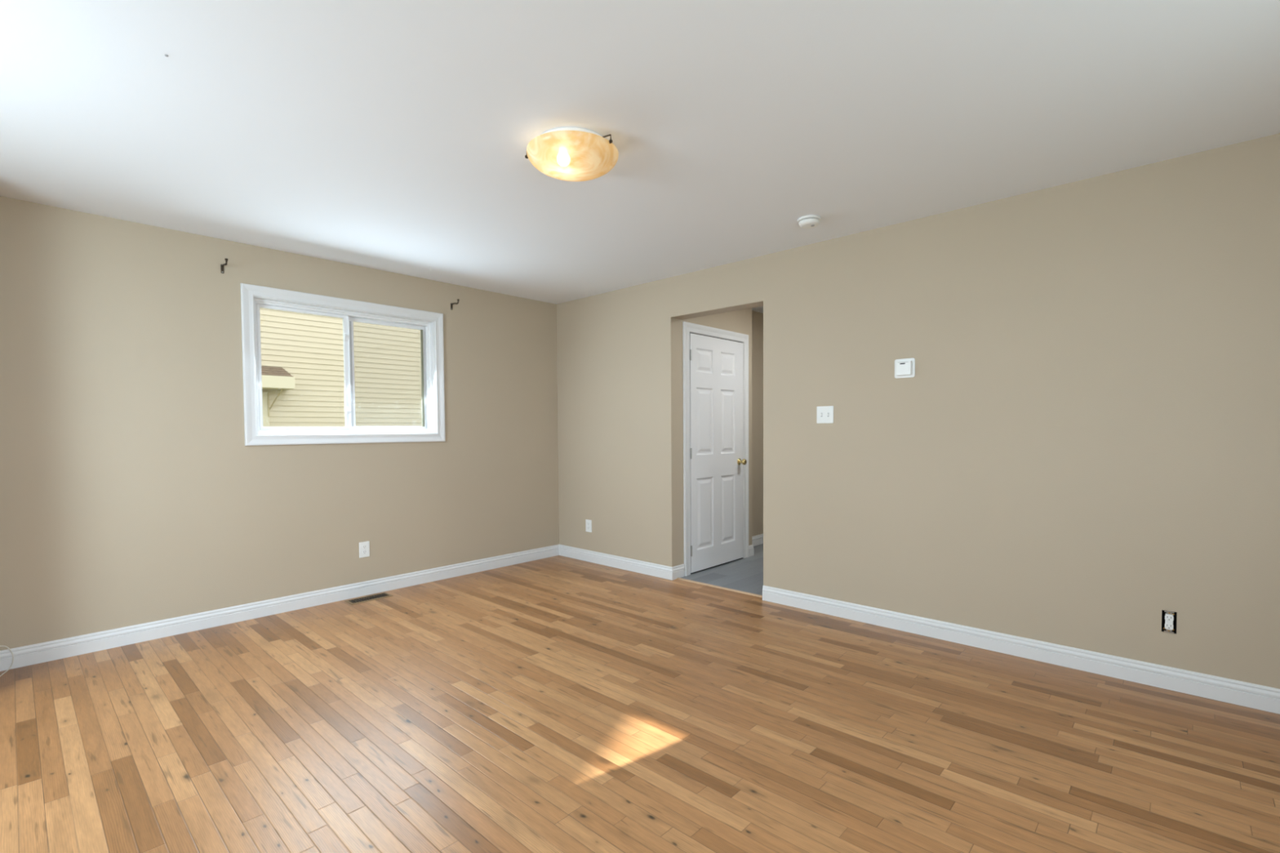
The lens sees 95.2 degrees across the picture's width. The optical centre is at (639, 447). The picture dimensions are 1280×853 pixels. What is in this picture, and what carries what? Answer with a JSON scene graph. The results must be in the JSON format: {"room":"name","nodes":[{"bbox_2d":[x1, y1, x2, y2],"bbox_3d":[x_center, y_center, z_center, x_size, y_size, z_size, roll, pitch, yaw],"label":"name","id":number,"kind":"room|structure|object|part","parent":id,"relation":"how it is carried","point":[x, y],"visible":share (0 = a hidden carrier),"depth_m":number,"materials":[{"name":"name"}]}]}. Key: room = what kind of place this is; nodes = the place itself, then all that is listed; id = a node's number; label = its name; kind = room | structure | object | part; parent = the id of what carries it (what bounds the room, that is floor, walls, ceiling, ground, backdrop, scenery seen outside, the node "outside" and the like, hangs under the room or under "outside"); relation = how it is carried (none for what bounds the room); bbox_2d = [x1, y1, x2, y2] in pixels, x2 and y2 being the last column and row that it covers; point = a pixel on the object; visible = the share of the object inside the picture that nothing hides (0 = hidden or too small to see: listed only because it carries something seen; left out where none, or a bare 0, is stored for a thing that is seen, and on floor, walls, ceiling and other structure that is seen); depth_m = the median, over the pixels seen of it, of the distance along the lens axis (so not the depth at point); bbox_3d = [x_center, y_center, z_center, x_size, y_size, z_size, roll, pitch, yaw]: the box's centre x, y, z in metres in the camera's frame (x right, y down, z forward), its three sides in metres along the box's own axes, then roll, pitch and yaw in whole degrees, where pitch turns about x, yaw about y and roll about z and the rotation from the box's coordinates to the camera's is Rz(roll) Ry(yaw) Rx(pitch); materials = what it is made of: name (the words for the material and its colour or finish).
{"room":"empty living room","nodes":[
{"label":"empty living room","id":0,"kind":"room"},
{"bbox_2d":[0,195,559,650],"bbox_3d":[-2.513,-0.105,3.950,0.140,2.440,5.190,1,2,43],"label":"wall","id":1,"kind":"structure","parent":0,"point":[132,492],"depth_m":3.60,"materials":[{"name":"beige paint"}]},
{"bbox_2d":[220,258,227,273],"bbox_3d":[-2.594,-1.136,3.649,0.116,0.070,0.016,1,2,43],"label":"curtain rod bracket","id":2,"kind":"object","parent":1,"relation":"attached to","point":[226,260],"visible":1,"depth_m":3.68,"materials":[{"name":"brown metal"}]},
{"bbox_2d":[240,283,444,445],"bbox_3d":[-2.133,-0.557,4.327,0.148,1.045,1.401,1,2,43],"label":"window","id":3,"kind":"structure","parent":1,"relation":"in","point":[253,297],"depth_m":4.29,"materials":[{"name":"white paint"}]},
{"bbox_3d":[-2.353,-0.549,4.115,0.024,0.843,0.583,1,2,43],"label":"sliding sash","id":4,"kind":"part","parent":3,"relation":"part of","materials":[{"name":"clear glass"}]},
{"bbox_3d":[-2.144,-0.557,4.316,0.010,0.815,0.009,1,2,43],"label":"pull rail","id":5,"kind":"part","parent":3,"relation":"part of","materials":[{"name":"white plastic"}]},
{"bbox_3d":[-1.973,-0.566,4.574,0.018,0.843,0.614,1,2,43],"label":"fixed sash","id":6,"kind":"part","parent":3,"relation":"part of","materials":[{"name":"clear glass"}]},
{"bbox_2d":[0,544,684,671],"bbox_3d":[-1.502,1.059,3.900,1.450,0.104,3.945,1,2,43],"label":"baseboard","id":7,"kind":"structure","parent":1,"relation":"attached to","point":[37,653],"depth_m":3.96,"materials":[{"name":"white paint"}]},
{"bbox_2d":[359,541,369,557],"bbox_3d":[-2.055,0.757,4.357,0.009,0.116,0.075,1,2,43],"label":"wall outlet","id":8,"kind":"object","parent":1,"relation":"attached to","point":[364,547],"visible":1,"depth_m":4.35,"materials":[{"name":"white plastic"}]},
{"bbox_2d":[450,298,459,310],"bbox_3d":[-1.521,-1.180,4.808,0.116,0.070,0.016,1,2,43],"label":"curtain rod bracket","id":9,"kind":"object","parent":1,"relation":"attached to","point":[458,300],"visible":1,"depth_m":4.83,"materials":[{"name":"brown metal"}]},
{"bbox_2d":[0,0,1279,313],"bbox_3d":[0.886,-1.395,3.514,5.680,0.120,9.240,1,2,43],"label":"ceiling","id":10,"kind":"structure","parent":0,"point":[388,135],"depth_m":2.24,"materials":[{"name":"white paint"}]},
{"bbox_2d":[524,127,618,181],"bbox_3d":[-0.283,-1.236,2.496,0.402,0.118,0.390,1,2,43],"label":"ceiling light","id":11,"kind":"object","parent":10,"relation":"attached to","point":[562,153],"visible":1,"depth_m":2.40,"materials":[{"name":"yellow glass"}]},
{"bbox_2d":[797,214,821,228],"bbox_3d":[0.984,-1.309,3.400,0.132,0.046,0.132,1,2,43],"label":"smoke detector","id":12,"kind":"object","parent":10,"relation":"attached to","point":[811,221],"visible":1,"depth_m":3.36,"materials":[{"name":"white plastic"}]},
{"bbox_3d":[0.983,-1.326,3.399,0.132,0.012,0.132,1,2,43],"label":"mounting plate","id":13,"kind":"part","parent":12,"relation":"part of","materials":[{"name":"white plastic"}]},
{"bbox_2d":[0,543,1279,852],"bbox_3d":[0.883,1.116,3.571,5.400,0.022,8.900,1,2,43],"label":"floor","id":14,"kind":"structure","parent":0,"point":[558,704],"depth_m":2.31,"materials":[{"name":"brown wood"}]},
{"bbox_2d":[0,645,13,676],"bbox_3d":[-3.123,1.090,2.776,0.091,0.142,0.597,-2,2,-36],"label":"cable","id":15,"kind":"object","parent":14,"relation":"on","point":[0,646],"visible":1,"depth_m":3.03,"materials":[{"name":"white plastic"}]},
{"bbox_2d":[343,592,392,604],"bbox_3d":[-1.982,1.099,4.276,0.136,0.006,0.300,1,2,43],"label":"floor vent","id":16,"kind":"object","parent":14,"relation":"in","point":[352,602],"visible":1,"depth_m":4.26,"materials":[{"name":"brown metal"}]},
{"bbox_2d":[676,577,762,597],"bbox_3d":[0.613,1.075,4.515,0.847,0.008,0.044,1,2,43],"label":"trim","id":17,"kind":"structure","parent":14,"relation":"on","point":[681,579],"depth_m":4.49,"materials":[{"name":"brown wood"}]},
{"bbox_2d":[682,307,751,564],"bbox_3d":[0.678,-0.168,5.253,0.100,2.440,1.060,1,2,43],"label":"wall","id":18,"kind":"structure","parent":0,"point":[739,321],"depth_m":5.48,"materials":[{"name":"beige paint"}]},
{"bbox_2d":[682,321,748,576],"bbox_3d":[0.715,0.002,5.169,0.098,2.106,0.970,1,2,43],"label":"door","id":19,"kind":"structure","parent":18,"relation":"in","point":[716,361],"depth_m":5.14,"materials":[{"name":"white paint"}]},
{"bbox_3d":[0.948,0.128,5.404,0.073,0.064,0.064,1,2,43],"label":"knob","id":20,"kind":"part","parent":19,"relation":"part of","materials":[{"name":"gold metal"}]},
{"bbox_2d":[751,310,763,536],"bbox_3d":[1.812,-0.225,6.825,0.100,2.440,2.990,1,2,43],"label":"wall","id":21,"kind":"structure","parent":0,"point":[757,317],"depth_m":6.12,"materials":[{"name":"beige paint"}]},
{"bbox_2d":[748,533,763,556],"bbox_3d":[1.923,0.947,6.715,0.250,0.104,2.865,1,2,43],"label":"baseboard","id":22,"kind":"structure","parent":21,"relation":"attached to","point":[757,540],"depth_m":6.09,"materials":[{"name":"white paint"}]},
{"bbox_2d":[556,133,1279,688],"bbox_3d":[1.283,-0.128,3.869,5.540,2.440,0.150,1,2,43],"label":"wall","id":23,"kind":"structure","parent":0,"point":[1082,446],"depth_m":3.11,"materials":[{"name":"beige paint"}]},
{"bbox_2d":[585,519,591,532],"bbox_3d":[-0.476,0.722,5.423,0.079,0.114,0.009,1,2,43],"label":"wall outlet","id":24,"kind":"object","parent":23,"relation":"attached to","point":[588,522],"visible":1,"depth_m":5.42,"materials":[{"name":"white plastic"}]},
{"bbox_2d":[816,405,833,423],"bbox_3d":[1.208,-0.218,3.821,0.115,0.112,0.017,1,2,43],"label":"light switch","id":25,"kind":"object","parent":23,"relation":"attached to","point":[824,415],"visible":1,"depth_m":3.82,"materials":[{"name":"white plastic"}]},
{"bbox_2d":[894,358,915,378],"bbox_3d":[1.568,-0.474,3.470,0.116,0.114,0.028,1,2,43],"label":"thermostat","id":26,"kind":"object","parent":23,"relation":"attached to","point":[904,368],"visible":1,"depth_m":3.46,"materials":[{"name":"white plastic"}]},
{"bbox_2d":[762,585,1279,714],"bbox_3d":[2.021,1.059,3.118,3.117,0.104,0.014,1,2,43],"label":"baseboard","id":27,"kind":"structure","parent":23,"relation":"attached to","point":[1264,698],"depth_m":3.01,"materials":[{"name":"white paint"}]},
{"bbox_2d":[1161,609,1177,633],"bbox_3d":[2.473,0.807,2.731,0.052,0.102,0.058,1,2,43],"label":"outlet","id":28,"kind":"object","parent":23,"relation":"attached to","point":[1169,619],"visible":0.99,"depth_m":2.72,"materials":[{"name":"white plastic"}]},
{"bbox_2d":[1164,622,1173,630],"bbox_3d":[2.455,0.827,2.712,0.030,0.029,0.003,1,2,43],"label":"receptacle","id":29,"kind":"object","parent":28,"relation":"attached to","point":[1168,626],"depth_m":2.71,"materials":[{"name":"white plastic"}]},
{"bbox_2d":[1164,614,1173,621],"bbox_3d":[2.455,0.788,2.711,0.030,0.029,0.003,1,2,43],"label":"receptacle","id":30,"kind":"object","parent":28,"relation":"attached to","point":[1167,617],"depth_m":2.71,"materials":[{"name":"white plastic"}]},
{"label":"outside","id":31,"kind":"structure","parent":0,"visible":0},
{"label":"ground","id":32,"kind":"structure","parent":31,"visible":0},
{"bbox_2d":[259,307,422,426],"bbox_3d":[-8.560,-2.377,14.162,8.840,7.620,16.800,1,2,43],"label":"neighbouring house","id":33,"kind":"structure","parent":32,"relation":"on","point":[302,354],"depth_m":11.19,"materials":[{"name":"beige plastic"}]},
{"bbox_3d":[-6.642,0.270,10.403,0.023,2.540,0.105,1,2,43],"label":"door trim","id":34,"kind":"part","parent":33,"relation":"part of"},
{"bbox_3d":[-6.605,-0.775,10.391,0.016,0.430,0.020,1,2,43],"label":"brace post","id":35,"kind":"part","parent":33,"relation":"part of","materials":[{"name":"beige wood"}]}
]}

